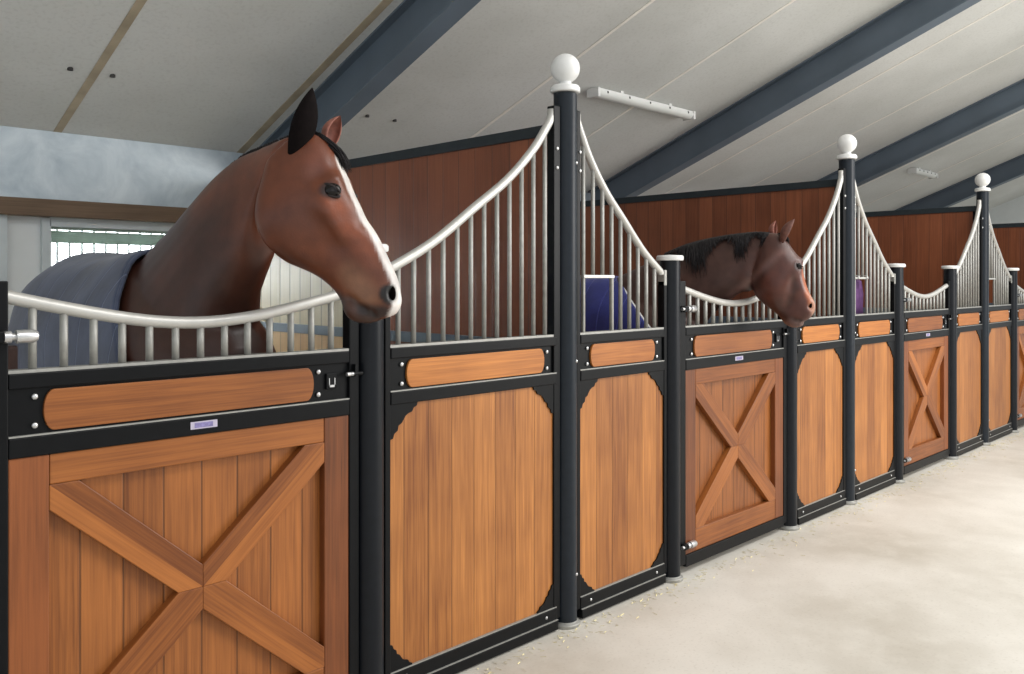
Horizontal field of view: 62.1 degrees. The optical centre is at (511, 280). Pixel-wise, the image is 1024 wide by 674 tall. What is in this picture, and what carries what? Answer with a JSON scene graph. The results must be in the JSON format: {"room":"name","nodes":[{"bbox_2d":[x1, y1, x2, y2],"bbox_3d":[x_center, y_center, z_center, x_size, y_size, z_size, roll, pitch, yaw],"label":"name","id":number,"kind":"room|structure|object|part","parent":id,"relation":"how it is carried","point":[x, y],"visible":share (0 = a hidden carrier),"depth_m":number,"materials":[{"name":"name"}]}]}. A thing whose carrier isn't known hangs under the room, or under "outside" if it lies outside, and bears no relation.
{"room":"horse stable","nodes":[
{"label":"horse stable","id":0,"kind":"room"},
{"bbox_2d":[7,215,47,325],"bbox_3d":[0.633,0.337,9.408,22.200,2.594,0.150,0,0,-45],"label":"wall","id":1,"kind":"structure","parent":0,"point":[23,232],"depth_m":5.50,"materials":[{"name":"white paint"}]},
{"bbox_2d":[0,214,6,280],"bbox_3d":[-3.260,0.607,5.374,0.110,2.054,0.050,0,0,-45],"label":"trim","id":2,"kind":"structure","parent":1,"relation":"attached to","point":[3,218],"depth_m":5.38,"materials":[{"name":"paint"}]},
{"bbox_2d":[0,196,186,222],"bbox_3d":[0.658,-0.475,9.242,22.000,0.110,0.120,0,0,-45],"label":"trim","id":3,"kind":"structure","parent":1,"relation":"attached to","point":[13,206],"depth_m":5.67,"materials":[{"name":"brown wood"}]},
{"bbox_2d":[40,217,174,272],"bbox_3d":[-2.717,-0.025,5.998,1.130,0.840,0.135,0,0,-45],"label":"window","id":4,"kind":"structure","parent":1,"relation":"in","point":[60,238],"depth_m":5.81,"materials":[{"name":"paint"}]},
{"bbox_3d":[-2.756,-0.010,6.037,1.040,0.720,0.005,0,0,-45],"label":"glass","id":5,"kind":"part","parent":4,"relation":"part of","materials":[{"name":"white"}]},
{"bbox_2d":[51,227,166,245],"bbox_3d":[-2.694,-0.307,5.975,1.016,0.110,0.024,0,0,-45],"label":"blind","id":6,"kind":"object","parent":4,"relation":"attached to","point":[77,236],"depth_m":5.87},
{"bbox_2d":[0,126,590,207],"bbox_3d":[0.636,-0.755,9.263,22.000,0.450,0.060,0,0,-45],"label":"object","id":7,"kind":"structure","parent":1,"relation":"attached to","point":[40,164],"depth_m":5.79,"materials":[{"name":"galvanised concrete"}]},
{"bbox_2d":[752,45,1023,185],"bbox_3d":[4.632,-2.082,9.228,0.030,2.206,5.640,0,0,-45],"label":"trim","id":8,"kind":"structure","parent":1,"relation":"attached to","point":[1022,45],"depth_m":9.50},
{"bbox_2d":[856,133,1023,209],"bbox_3d":[7.177,-2.082,11.773,0.030,2.206,5.640,0,0,-45],"label":"trim","id":9,"kind":"structure","parent":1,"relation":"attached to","point":[1023,133],"depth_m":12.51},
{"bbox_2d":[857,110,1023,188],"bbox_3d":[6.329,-2.082,10.925,0.030,2.206,5.640,0,0,-45],"label":"trim","id":10,"kind":"structure","parent":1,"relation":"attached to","point":[1022,110],"depth_m":11.44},
{"bbox_2d":[0,0,1023,212],"bbox_3d":[2.630,-2.083,7.410,22.200,2.401,5.900,0,0,-45],"label":"ceiling","id":11,"kind":"structure","parent":0,"point":[203,74],"depth_m":6.52,"materials":[{"name":"white paint"}]},
{"bbox_2d":[53,0,146,132],"bbox_3d":[-0.997,-2.082,3.599,0.050,2.206,5.640,0,0,-45],"label":"trim","id":12,"kind":"structure","parent":11,"relation":"attached to","point":[138,5],"depth_m":5.03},
{"bbox_2d":[237,0,392,152],"bbox_3d":[-0.085,-2.082,4.511,0.060,2.206,5.640,0,0,-45],"label":"trim","id":13,"kind":"structure","parent":11,"relation":"attached to","point":[379,9],"depth_m":5.73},
{"bbox_2d":[259,0,480,146],"bbox_3d":[0.042,-1.937,4.625,0.150,2.492,5.620,0,0,-45],"label":"roof beam","id":14,"kind":"structure","parent":11,"relation":"attached to","point":[414,26],"depth_m":5.48,"materials":[{"name":"blue metal"}]},
{"bbox_2d":[470,0,654,137],"bbox_3d":[1.188,-2.082,5.784,0.030,2.206,5.640,0,0,-45],"label":"trim","id":15,"kind":"structure","parent":11,"relation":"attached to","point":[651,1],"depth_m":6.46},
{"bbox_2d":[587,87,695,120],"bbox_3d":[1.170,-1.576,7.506,1.438,0.125,0.128,0,0,-45],"label":"tube light","id":16,"kind":"object","parent":11,"relation":"attached to","point":[620,97],"visible":0.99,"depth_m":7.39,"materials":[{"name":"white plastic"}]},
{"bbox_2d":[586,0,795,137],"bbox_3d":[2.037,-2.082,6.633,0.030,2.206,5.640,0,0,-45],"label":"trim","id":17,"kind":"structure","parent":11,"relation":"attached to","point":[792,1],"depth_m":7.09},
{"bbox_2d":[588,0,981,199],"bbox_3d":[2.878,-1.937,7.460,0.150,2.492,5.620,0,0,-45],"label":"roof beam","id":18,"kind":"structure","parent":11,"relation":"attached to","point":[907,20],"depth_m":7.77,"materials":[{"name":"blue metal"}]},
{"bbox_2d":[664,0,1014,193],"bbox_3d":[3.712,-2.082,8.309,0.030,2.206,5.640,0,0,-45],"label":"trim","id":19,"kind":"structure","parent":11,"relation":"attached to","point":[1012,0],"depth_m":8.58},
{"bbox_2d":[817,79,1023,186],"bbox_3d":[5.473,-1.937,10.055,0.150,2.492,5.620,0,0,-45],"label":"roof beam","id":20,"kind":"structure","parent":11,"relation":"attached to","point":[1009,100],"depth_m":10.30,"materials":[{"name":"blue metal"}]},
{"bbox_2d":[907,167,937,178],"bbox_3d":[5.936,-1.576,12.272,0.858,0.125,0.128,0,0,-45],"label":"tube light","id":21,"kind":"object","parent":11,"relation":"attached to","point":[918,171],"visible":0.99,"depth_m":12.15,"materials":[{"name":"white plastic"}]},
{"bbox_2d":[915,169,936,177],"bbox_3d":[5.936,-1.544,12.272,0.820,0.050,0.120,0,0,-45],"label":"diffuser","id":22,"kind":"object","parent":21,"relation":"attached to","point":[921,172],"depth_m":12.24,"materials":[{"name":"white plastic"}]},
{"bbox_2d":[896,154,1023,209],"bbox_3d":[8.103,-1.937,12.685,0.150,2.492,5.620,0,0,-45],"label":"roof beam","id":23,"kind":"structure","parent":11,"relation":"attached to","point":[1012,169],"depth_m":13.52,"materials":[{"name":"blue metal"}]},
{"bbox_2d":[456,424,1023,673],"bbox_3d":[4.327,1.684,4.299,24.200,0.100,12.700,0,0,-45],"label":"floor","id":24,"kind":"structure","parent":0,"point":[934,584],"depth_m":4.36,"materials":[{"name":"concrete"}]},
{"bbox_2d":[8,88,401,369],"bbox_3d":[-1.569,0.498,3.616,0.807,2.273,2.789,0,0,-41],"label":"bay horse","id":25,"kind":"object","parent":24,"relation":"on","point":[293,198],"visible":0.61,"depth_m":3.05},
{"bbox_2d":[359,244,388,673],"bbox_3d":[-0.547,0.745,3.251,0.148,1.778,0.148,0,0,-45],"label":"post","id":26,"kind":"object","parent":24,"relation":"on","point":[371,335],"visible":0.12,"depth_m":3.20,"materials":[{"name":"metal"}]},
{"bbox_2d":[260,125,542,351],"bbox_3d":[-0.938,0.440,5.242,0.060,2.389,3.260,0,0,-45],"label":"wall","id":27,"kind":"structure","parent":24,"relation":"on","point":[407,196],"depth_m":4.65,"materials":[{"name":"wood"}]},
{"bbox_2d":[384,105,559,673],"bbox_3d":[-0.143,0.403,3.648,1.012,2.446,0.059,0,0,-45],"label":"fence","id":28,"kind":"object","parent":24,"relation":"on","point":[472,426],"visible":0.94,"depth_m":3.62,"materials":[{"name":"wood"}]},
{"bbox_3d":[-0.147,1.004,3.651,0.960,1.044,0.026,0,0,-45],"label":"plank panel","id":29,"kind":"part","parent":28,"relation":"part of","materials":[{"name":"brown wood"}]},
{"bbox_3d":[-0.147,0.367,3.651,0.960,0.130,0.022,0,0,-45],"label":"backing plate","id":30,"kind":"part","parent":28,"relation":"part of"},
{"bbox_3d":[-0.151,-0.416,3.646,0.991,0.778,0.040,0,0,-45],"label":"swept rail","id":31,"kind":"part","parent":28,"relation":"part of","materials":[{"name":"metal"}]},
{"bbox_3d":[-0.146,0.281,3.651,0.960,0.042,0.050,0,0,-45],"label":"rail","id":32,"kind":"part","parent":28,"relation":"part of","materials":[{"name":"black metal"}]},
{"bbox_3d":[-0.146,0.457,3.651,0.960,0.050,0.050,0,0,-45],"label":"rail","id":33,"kind":"part","parent":28,"relation":"part of","materials":[{"name":"black metal"}]},
{"bbox_3d":[-0.143,1.576,3.648,0.960,0.100,0.059,0,0,-45],"label":"rail","id":34,"kind":"part","parent":28,"relation":"part of","materials":[{"name":"black metal"}]},
{"bbox_2d":[550,53,579,629],"bbox_3d":[0.254,0.276,4.051,0.144,2.716,0.144,0,0,-45],"label":"post","id":35,"kind":"object","parent":24,"relation":"on","point":[565,68],"visible":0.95,"depth_m":4.00,"materials":[{"name":"painted metal"},{"name":"galvanised steel"}]},
{"bbox_3d":[0.254,1.621,4.051,0.144,0.026,0.144,0,0,-45],"label":"plate","id":36,"kind":"part","parent":35,"relation":"part of","materials":[{"name":"metal"}]},
{"bbox_2d":[577,110,666,618],"bbox_3d":[0.564,0.403,4.354,0.747,2.446,0.059,0,0,-45],"label":"fence","id":37,"kind":"object","parent":24,"relation":"on","point":[622,373],"visible":0.91,"depth_m":4.31,"materials":[{"name":"wood"}]},
{"bbox_3d":[0.560,0.367,4.358,0.695,0.130,0.022,0,0,-45],"label":"backing plate","id":38,"kind":"part","parent":37,"relation":"part of","materials":[{"name":"brown wood"}]},
{"bbox_3d":[0.560,1.004,4.358,0.695,1.044,0.026,0,0,-45],"label":"plank panel","id":39,"kind":"part","parent":37,"relation":"part of","materials":[{"name":"brown wood"}]},
{"bbox_3d":[0.564,1.576,4.354,0.695,0.100,0.059,0,0,-45],"label":"rail","id":40,"kind":"part","parent":37,"relation":"part of","materials":[{"name":"black metal"}]},
{"bbox_3d":[0.560,0.281,4.357,0.695,0.042,0.050,0,0,-45],"label":"rail","id":41,"kind":"part","parent":37,"relation":"part of","materials":[{"name":"black metal"}]},
{"bbox_3d":[0.561,-0.418,4.358,0.738,0.773,0.040,0,0,-45],"label":"swept rail","id":42,"kind":"part","parent":37,"relation":"part of","materials":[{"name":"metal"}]},
{"bbox_3d":[0.560,0.457,4.357,0.695,0.050,0.050,0,0,-45],"label":"rail","id":43,"kind":"part","parent":37,"relation":"part of","materials":[{"name":"black metal"}]},
{"bbox_2d":[656,255,683,582],"bbox_3d":[0.867,0.745,4.664,0.148,1.778,0.148,0,0,-45],"label":"post","id":44,"kind":"object","parent":24,"relation":"on","point":[671,263],"visible":0.76,"depth_m":4.61,"materials":[{"name":"metal"}]},
{"bbox_3d":[0.867,1.621,4.664,0.144,0.026,0.144,0,0,-45],"label":"plate","id":45,"kind":"part","parent":44,"relation":"part of","materials":[{"name":"metal"}]},
{"bbox_2d":[680,281,789,566],"bbox_3d":[1.359,0.797,5.133,1.246,1.595,0.085,0,0,-45],"label":"door","id":46,"kind":"structure","parent":44,"relation":"attached to","point":[733,375],"depth_m":5.09,"materials":[{"name":"wood"}]},
{"bbox_3d":[1.347,0.085,5.144,1.208,0.140,0.039,0,0,-45],"label":"dipped rail","id":47,"kind":"part","parent":46,"relation":"part of","materials":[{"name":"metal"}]},
{"bbox_3d":[1.339,1.013,5.165,1.133,1.030,0.009,0,0,-45],"label":"plank panel","id":48,"kind":"part","parent":46,"relation":"part of","materials":[{"name":"brown wood"}]},
{"bbox_3d":[1.354,1.562,5.151,1.133,0.067,0.048,0,0,-45],"label":"rail","id":49,"kind":"part","parent":46,"relation":"part of","materials":[{"name":"black metal"}]},
{"bbox_3d":[1.353,0.372,5.152,1.133,0.136,0.022,0,0,-45],"label":"backing plate","id":50,"kind":"part","parent":46,"relation":"part of","materials":[{"name":"black metal"}]},
{"bbox_3d":[1.354,0.282,5.151,1.133,0.044,0.048,0,0,-45],"label":"rail","id":51,"kind":"part","parent":46,"relation":"part of","materials":[{"name":"black metal"}]},
{"bbox_3d":[1.354,0.469,5.151,1.133,0.058,0.048,0,0,-45],"label":"rail","id":52,"kind":"part","parent":46,"relation":"part of","materials":[{"name":"black metal"}]},
{"bbox_3d":[1.354,1.466,5.151,0.921,0.125,0.034,0,0,-45],"label":"frame rail","id":53,"kind":"part","parent":46,"relation":"part of","materials":[{"name":"brown wood"}]},
{"bbox_3d":[1.354,0.542,5.151,0.921,0.088,0.034,0,0,-45],"label":"frame rail","id":54,"kind":"part","parent":46,"relation":"part of","materials":[{"name":"brown wood"}]},
{"bbox_3d":[1.712,0.366,5.488,0.044,0.057,0.010,0,0,-45],"label":"latch plate","id":55,"kind":"part","parent":46,"relation":"part of","materials":[{"name":"metal"}]},
{"bbox_2d":[580,219,814,331],"bbox_3d":[0.612,0.631,5.830,0.808,2.006,2.740,0,0,-43],"label":"bay horse","id":56,"kind":"object","parent":24,"relation":"on","point":[766,264],"visible":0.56,"depth_m":5.23},
{"bbox_2d":[580,179,837,323],"bbox_3d":[1.276,0.440,7.456,0.060,2.389,3.260,0,0,-45],"label":"wall","id":57,"kind":"structure","parent":24,"relation":"on","point":[663,223],"depth_m":6.99,"materials":[{"name":"wood"}]},
{"bbox_2d":[478,434,1021,673],"bbox_3d":[2.690,1.631,6.212,9.395,0.002,0.313,0,0,-45],"label":"straw","id":58,"kind":"object","parent":24,"relation":"on","point":[1019,434],"visible":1,"depth_m":5.01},
{"bbox_2d":[778,325,799,530],"bbox_3d":[1.828,0.745,5.625,0.148,1.778,0.148,0,0,-45],"label":"post","id":59,"kind":"object","parent":24,"relation":"on","point":[791,524],"visible":0.51,"depth_m":5.57,"materials":[{"name":"metal"}]},
{"bbox_3d":[1.828,1.621,5.625,0.144,0.026,0.144,0,0,-45],"label":"plate","id":60,"kind":"part","parent":59,"relation":"part of","materials":[{"name":"metal"}]},
{"bbox_2d":[797,168,845,524],"bbox_3d":[2.151,0.403,5.942,0.785,2.446,0.059,0,0,-45],"label":"fence","id":61,"kind":"object","parent":24,"relation":"on","point":[821,340],"visible":0.87,"depth_m":5.98,"materials":[{"name":"wood"}]},
{"bbox_3d":[2.147,1.004,5.946,0.733,1.044,0.026,0,0,-45],"label":"plank panel","id":62,"kind":"part","parent":61,"relation":"part of","materials":[{"name":"brown wood"}]},
{"bbox_3d":[2.147,0.367,5.946,0.733,0.130,0.022,0,0,-45],"label":"backing plate","id":63,"kind":"part","parent":61,"relation":"part of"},
{"bbox_3d":[2.148,0.457,5.945,0.733,0.050,0.050,0,0,-45],"label":"rail","id":64,"kind":"part","parent":61,"relation":"part of","materials":[{"name":"black metal"}]},
{"bbox_3d":[2.151,1.576,5.942,0.733,0.100,0.059,0,0,-45],"label":"rail","id":65,"kind":"part","parent":61,"relation":"part of","materials":[{"name":"black metal"}]},
{"bbox_3d":[2.143,-0.418,5.941,0.764,0.774,0.040,0,0,-45],"label":"swept rail","id":66,"kind":"part","parent":61,"relation":"part of","materials":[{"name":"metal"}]},
{"bbox_3d":[2.148,0.281,5.945,0.733,0.042,0.050,0,0,-45],"label":"rail","id":67,"kind":"part","parent":61,"relation":"part of","materials":[{"name":"black metal"}]},
{"bbox_3d":[2.148,0.380,5.945,0.785,2.400,0.044,0,0,-45],"label":"frame","id":68,"kind":"part","parent":61,"relation":"part of","materials":[{"name":"black metal"}]},
{"bbox_2d":[837,134,856,504],"bbox_3d":[2.468,0.276,6.265,0.144,2.716,0.144,0,0,-45],"label":"post","id":69,"kind":"object","parent":24,"relation":"on","point":[847,143],"visible":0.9,"depth_m":6.21,"materials":[{"name":"dark powder-coated steel"},{"name":"galvanised steel"}]},
{"bbox_3d":[2.468,1.621,6.265,0.144,0.026,0.144,0,0,-45],"label":"plate","id":70,"kind":"part","parent":69,"relation":"part of","materials":[{"name":"metal"}]},
{"bbox_2d":[855,181,895,499],"bbox_3d":[2.800,0.403,6.591,0.810,2.446,0.059,0,0,-45],"label":"fence","id":71,"kind":"object","parent":24,"relation":"on","point":[875,336],"visible":0.79,"depth_m":6.58,"materials":[{"name":"wood"}]},
{"bbox_2d":[856,275,867,313],"bbox_3d":[2.619,0.167,6.481,0.270,0.426,0.144,0,0,-45],"label":"rug","id":72,"kind":"object","parent":71,"relation":"hanging from","point":[859,289],"visible":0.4,"depth_m":6.53,"materials":[{"name":"fabric"}]},
{"bbox_3d":[2.796,1.004,6.595,0.758,1.044,0.026,0,0,-45],"label":"plank panel","id":73,"kind":"part","parent":71,"relation":"part of","materials":[{"name":"brown wood"}]},
{"bbox_3d":[2.796,0.367,6.595,0.758,0.130,0.022,0,0,-45],"label":"backing plate","id":74,"kind":"part","parent":71,"relation":"part of","materials":[{"name":"brown wood"}]},
{"bbox_3d":[2.797,-0.418,6.594,0.801,0.775,0.040,0,0,-45],"label":"swept rail","id":75,"kind":"part","parent":71,"relation":"part of","materials":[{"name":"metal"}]},
{"bbox_3d":[2.797,0.281,6.594,0.758,0.042,0.050,0,0,-45],"label":"rail","id":76,"kind":"part","parent":71,"relation":"part of","materials":[{"name":"black metal"}]},
{"bbox_3d":[2.797,0.457,6.594,0.758,0.050,0.050,0,0,-45],"label":"rail","id":77,"kind":"part","parent":71,"relation":"part of","materials":[{"name":"black metal"}]},
{"bbox_3d":[2.800,1.576,6.591,0.758,0.100,0.059,0,0,-45],"label":"rail","id":78,"kind":"part","parent":71,"relation":"part of","materials":[{"name":"black metal"}]},
{"bbox_3d":[2.797,0.380,6.594,0.810,2.400,0.044,0,0,-45],"label":"frame","id":79,"kind":"part","parent":71,"relation":"part of","materials":[{"name":"black metal"}]},
{"bbox_2d":[888,263,905,483],"bbox_3d":[3.125,0.745,6.923,0.148,1.778,0.148,0,0,-45],"label":"post","id":80,"kind":"object","parent":24,"relation":"on","point":[897,268],"visible":0.55,"depth_m":6.87,"materials":[{"name":"metal"}]},
{"bbox_3d":[3.125,1.621,6.923,0.144,0.026,0.144,0,0,-45],"label":"plate","id":81,"kind":"part","parent":80,"relation":"part of","materials":[{"name":"metal"}]},
{"bbox_2d":[903,281,952,474],"bbox_3d":[3.594,0.797,7.367,1.177,1.595,0.085,0,0,-45],"label":"door","id":82,"kind":"structure","parent":80,"relation":"attached to","point":[926,332],"depth_m":7.40,"materials":[{"name":"wood"}]},
{"bbox_3d":[3.573,1.013,7.399,1.064,1.030,0.009,0,0,-45],"label":"plank panel","id":83,"kind":"part","parent":82,"relation":"part of","materials":[{"name":"brown wood"}]},
{"bbox_3d":[3.587,0.372,7.386,1.064,0.136,0.022,0,0,-45],"label":"backing plate","id":84,"kind":"part","parent":82,"relation":"part of","materials":[{"name":"black metal"}]},
{"bbox_3d":[3.588,1.466,7.385,0.852,0.125,0.034,0,0,-45],"label":"frame rail","id":85,"kind":"part","parent":82,"relation":"part of","materials":[{"name":"brown wood"}]},
{"bbox_3d":[3.588,0.542,7.385,0.852,0.088,0.034,0,0,-45],"label":"frame rail","id":86,"kind":"part","parent":82,"relation":"part of","materials":[{"name":"brown wood"}]},
{"bbox_3d":[3.582,0.085,7.379,1.140,0.140,0.039,0,0,-45],"label":"dipped rail","id":87,"kind":"part","parent":82,"relation":"part of","materials":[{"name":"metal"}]},
{"bbox_3d":[3.588,1.562,7.385,1.064,0.067,0.048,0,0,-45],"label":"rail","id":88,"kind":"part","parent":82,"relation":"part of","materials":[{"name":"black metal"}]},
{"bbox_3d":[3.588,0.282,7.385,1.064,0.044,0.048,0,0,-45],"label":"rail","id":89,"kind":"part","parent":82,"relation":"part of","materials":[{"name":"black metal"}]},
{"bbox_3d":[3.588,0.469,7.385,1.064,0.058,0.048,0,0,-45],"label":"rail","id":90,"kind":"part","parent":82,"relation":"part of","materials":[{"name":"black metal"}]},
{"bbox_2d":[856,206,975,313],"bbox_3d":[3.518,0.440,9.698,0.060,2.389,3.260,0,0,-45],"label":"wall","id":91,"kind":"structure","parent":24,"relation":"on","point":[927,240],"depth_m":8.92,"materials":[{"name":"wood"}]},
{"bbox_2d":[941,265,958,459],"bbox_3d":[4.038,0.745,7.835,0.148,1.778,0.148,0,0,-45],"label":"post","id":92,"kind":"object","parent":24,"relation":"on","point":[950,271],"visible":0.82,"depth_m":7.78,"materials":[{"name":"metal"}]},
{"bbox_3d":[4.038,1.621,7.835,0.144,0.026,0.144,0,0,-45],"label":"plate","id":93,"kind":"part","parent":92,"relation":"part of","materials":[{"name":"metal"}]},
{"bbox_2d":[957,198,983,455],"bbox_3d":[4.377,0.403,8.167,0.830,2.446,0.059,0,0,-45],"label":"fence","id":94,"kind":"object","parent":24,"relation":"on","point":[970,271],"visible":0.84,"depth_m":8.23,"materials":[{"name":"wood"}]},
{"bbox_3d":[4.373,0.367,8.171,0.778,0.130,0.022,0,0,-45],"label":"backing plate","id":95,"kind":"part","parent":94,"relation":"part of","materials":[{"name":"brown wood"}]},
{"bbox_3d":[4.369,-0.417,8.166,0.809,0.775,0.040,0,0,-45],"label":"swept rail","id":96,"kind":"part","parent":94,"relation":"part of","materials":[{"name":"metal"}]},
{"bbox_3d":[4.373,1.004,8.171,0.778,1.044,0.026,0,0,-45],"label":"plank panel","id":97,"kind":"part","parent":94,"relation":"part of","materials":[{"name":"brown wood"}]},
{"bbox_3d":[4.373,0.281,8.171,0.778,0.042,0.050,0,0,-45],"label":"rail","id":98,"kind":"part","parent":94,"relation":"part of","materials":[{"name":"metal"}]},
{"bbox_3d":[4.373,0.457,8.171,0.778,0.050,0.050,0,0,-45],"label":"rail","id":99,"kind":"part","parent":94,"relation":"part of","materials":[{"name":"black metal"}]},
{"bbox_3d":[4.377,1.576,8.167,0.778,0.100,0.059,0,0,-45],"label":"rail","id":100,"kind":"part","parent":94,"relation":"part of","materials":[{"name":"black metal"}]},
{"bbox_3d":[4.373,0.380,8.171,0.830,2.400,0.044,0,0,-45],"label":"frame","id":101,"kind":"part","parent":94,"relation":"part of","materials":[{"name":"black metal"}]},
{"bbox_2d":[975,173,990,445],"bbox_3d":[4.709,0.276,8.507,0.144,2.716,0.144,0,0,-45],"label":"post","id":102,"kind":"object","parent":24,"relation":"on","point":[982,180],"visible":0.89,"depth_m":8.46,"materials":[{"name":"black metal"}]},
{"bbox_2d":[989,214,1012,441],"bbox_3d":[5.062,0.403,8.853,0.870,2.446,0.059,0,0,-45],"label":"fence","id":103,"kind":"object","parent":24,"relation":"on","point":[1000,312],"visible":0.63,"depth_m":8.87,"materials":[{"name":"wood"}]},
{"bbox_3d":[5.059,1.004,8.857,0.818,1.044,0.026,0,0,-45],"label":"plank panel","id":104,"kind":"part","parent":103,"relation":"part of","materials":[{"name":"brown wood"}]},
{"bbox_3d":[5.059,0.367,8.857,0.818,0.130,0.022,0,0,-45],"label":"backing plate","id":105,"kind":"part","parent":103,"relation":"part of","materials":[{"name":"brown wood"}]},
{"bbox_3d":[5.060,-0.417,8.857,0.861,0.776,0.040,0,0,-45],"label":"swept rail","id":106,"kind":"part","parent":103,"relation":"part of","materials":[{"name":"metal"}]},
{"bbox_3d":[5.059,0.281,8.857,0.818,0.042,0.050,0,0,-45],"label":"rail","id":107,"kind":"part","parent":103,"relation":"part of","materials":[{"name":"black metal"}]},
{"bbox_3d":[5.059,0.457,8.857,0.818,0.050,0.050,0,0,-45],"label":"rail","id":108,"kind":"part","parent":103,"relation":"part of","materials":[{"name":"black metal"}]},
{"bbox_3d":[5.062,1.576,8.853,0.818,0.100,0.059,0,0,-45],"label":"rail","id":109,"kind":"part","parent":103,"relation":"part of","materials":[{"name":"black metal"}]},
{"bbox_3d":[5.059,0.380,8.857,0.870,2.400,0.044,0,0,-45],"label":"frame","id":110,"kind":"part","parent":103,"relation":"part of","materials":[{"name":"black metal"}]},
{"bbox_2d":[989,223,1023,304],"bbox_3d":[5.749,0.440,11.929,0.060,2.389,3.260,0,0,-45],"label":"wall","id":111,"kind":"structure","parent":24,"relation":"on","point":[1009,237],"depth_m":11.12,"materials":[{"name":"wood"}]},
{"bbox_2d":[1007,268,1018,432],"bbox_3d":[5.409,0.745,9.207,0.148,1.778,0.148,0,0,-45],"label":"post","id":112,"kind":"object","parent":24,"relation":"on","point":[1013,271],"visible":0.56,"depth_m":9.15,"materials":[{"name":"metal"}]},
{"bbox_2d":[1017,285,1023,426],"bbox_3d":[5.883,0.797,9.657,1.192,1.595,0.085,0,0,-45],"label":"door","id":113,"kind":"structure","parent":112,"relation":"attached to","point":[1020,292],"depth_m":9.41,"materials":[{"name":"wood"}]},
{"bbox_3d":[5.877,0.469,9.674,1.079,0.058,0.048,0,0,-45],"label":"rail","id":114,"kind":"part","parent":113,"relation":"part of","materials":[{"name":"black metal"}]},
{"bbox_3d":[5.877,1.562,9.674,1.079,0.067,0.048,0,0,-45],"label":"rail","id":115,"kind":"part","parent":113,"relation":"part of","materials":[{"name":"black metal"}]},
{"bbox_3d":[5.863,1.013,9.689,1.079,1.030,0.009,0,0,-45],"label":"plank panel","id":116,"kind":"part","parent":113,"relation":"part of","materials":[{"name":"brown wood"}]},
{"bbox_3d":[5.877,1.466,9.674,0.867,0.125,0.034,0,0,-45],"label":"frame rail","id":117,"kind":"part","parent":113,"relation":"part of","materials":[{"name":"brown wood"}]},
{"bbox_3d":[5.877,0.542,9.674,0.867,0.088,0.034,0,0,-45],"label":"frame rail","id":118,"kind":"part","parent":113,"relation":"part of","materials":[{"name":"brown wood"}]},
{"bbox_2d":[989,195,1023,223],"bbox_3d":[10.409,-0.774,15.189,0.200,4.817,5.900,0,0,-45],"label":"wall","id":119,"kind":"structure","parent":0,"point":[1012,211],"depth_m":16.06,"materials":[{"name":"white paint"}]},
{"bbox_3d":[-1.503,0.745,2.295,0.148,1.778,0.148,0,0,-45],"label":"post","id":120,"kind":"object","parent":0,"visible":0},
{"bbox_2d":[0,281,362,673],"bbox_3d":[-1.013,0.797,2.761,1.239,1.595,0.085,0,0,-45],"label":"door","id":121,"kind":"structure","parent":120,"relation":"attached to","point":[200,514],"depth_m":2.72,"materials":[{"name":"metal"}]},
{"bbox_3d":[-1.025,0.085,2.772,1.202,0.140,0.039,0,0,-45],"label":"dipped rail","id":122,"kind":"part","parent":121,"relation":"part of","materials":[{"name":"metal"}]},
{"bbox_3d":[-1.019,0.372,2.780,1.126,0.136,0.022,0,0,-45],"label":"backing plate","id":123,"kind":"part","parent":121,"relation":"part of","materials":[{"name":"black metal"}]},
{"bbox_3d":[-1.018,0.282,2.779,1.126,0.044,0.048,0,0,-45],"label":"rail","id":124,"kind":"part","parent":121,"relation":"part of","materials":[{"name":"black metal"}]},
{"bbox_3d":[-1.018,0.469,2.779,1.126,0.058,0.048,0,0,-45],"label":"rail","id":125,"kind":"part","parent":121,"relation":"part of","materials":[{"name":"black metal"}]},
{"bbox_3d":[-1.033,1.013,2.793,1.126,1.030,0.009,0,0,-45],"label":"plank panel","id":126,"kind":"part","parent":121,"relation":"part of","materials":[{"name":"brown wood"}]},
{"bbox_3d":[-1.018,0.542,2.779,0.914,0.088,0.034,0,0,-45],"label":"frame rail","id":127,"kind":"part","parent":121,"relation":"part of","materials":[{"name":"brown wood"}]},
{"bbox_3d":[-1.001,0.466,2.761,0.090,0.024,0.003,0,0,-45],"label":"name plate","id":128,"kind":"part","parent":121,"relation":"part of","materials":[{"name":"plastic"}]},
{"bbox_3d":[-1.018,1.466,2.779,0.914,0.125,0.034,0,0,-45],"label":"frame rail","id":129,"kind":"part","parent":121,"relation":"part of","materials":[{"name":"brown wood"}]},
{"bbox_3d":[-0.663,0.366,3.113,0.044,0.057,0.010,0,0,-45],"label":"latch plate","id":130,"kind":"part","parent":121,"relation":"part of","materials":[{"name":"metal"}]}
]}

